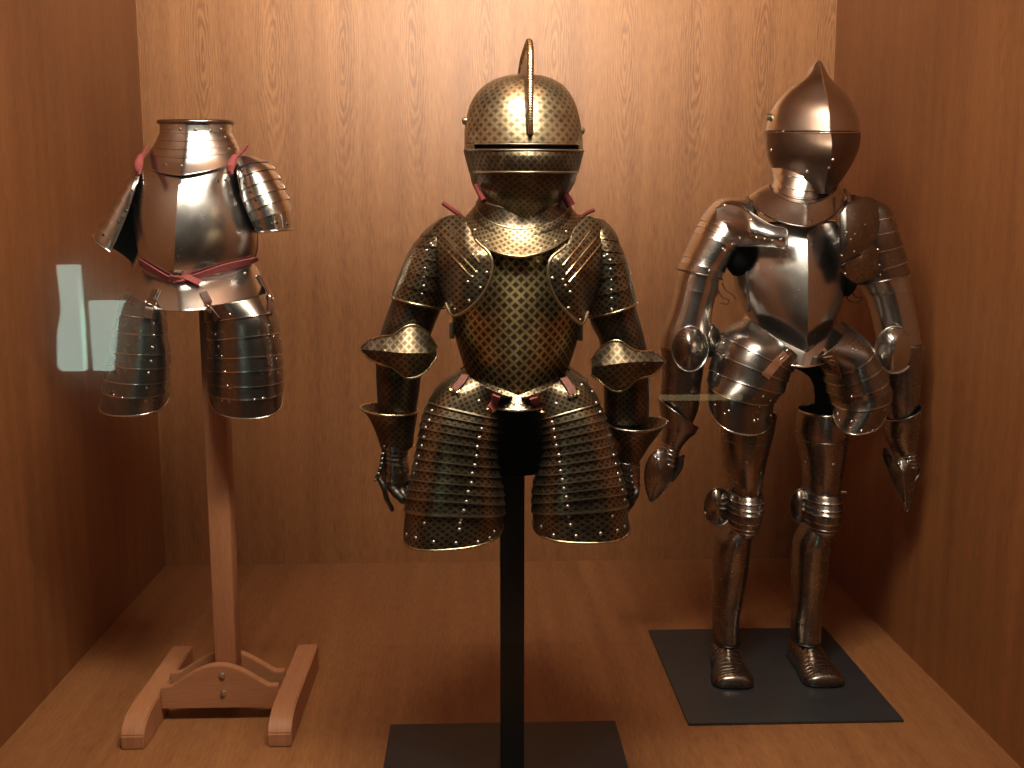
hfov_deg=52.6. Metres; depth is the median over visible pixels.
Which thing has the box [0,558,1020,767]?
floor
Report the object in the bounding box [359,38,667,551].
suit
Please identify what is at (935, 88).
wall
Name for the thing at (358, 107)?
wall
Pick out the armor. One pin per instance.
(182, 210)
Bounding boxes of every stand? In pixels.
[121,192,318,748]
[383,411,627,767]
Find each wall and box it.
[0,0,165,747]
[136,0,836,564]
[829,0,1023,767]
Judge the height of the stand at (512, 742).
0.956 m
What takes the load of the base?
on the floor
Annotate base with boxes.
[648,627,903,725]
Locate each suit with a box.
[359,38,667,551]
[644,60,923,688]
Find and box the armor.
[92,119,294,419]
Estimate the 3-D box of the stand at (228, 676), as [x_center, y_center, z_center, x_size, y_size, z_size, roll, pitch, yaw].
[-0.594,0.151,2.086,0.325,1.060,0.355,0,9,-2]
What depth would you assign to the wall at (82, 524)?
2.30 m
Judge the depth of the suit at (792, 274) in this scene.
2.17 m

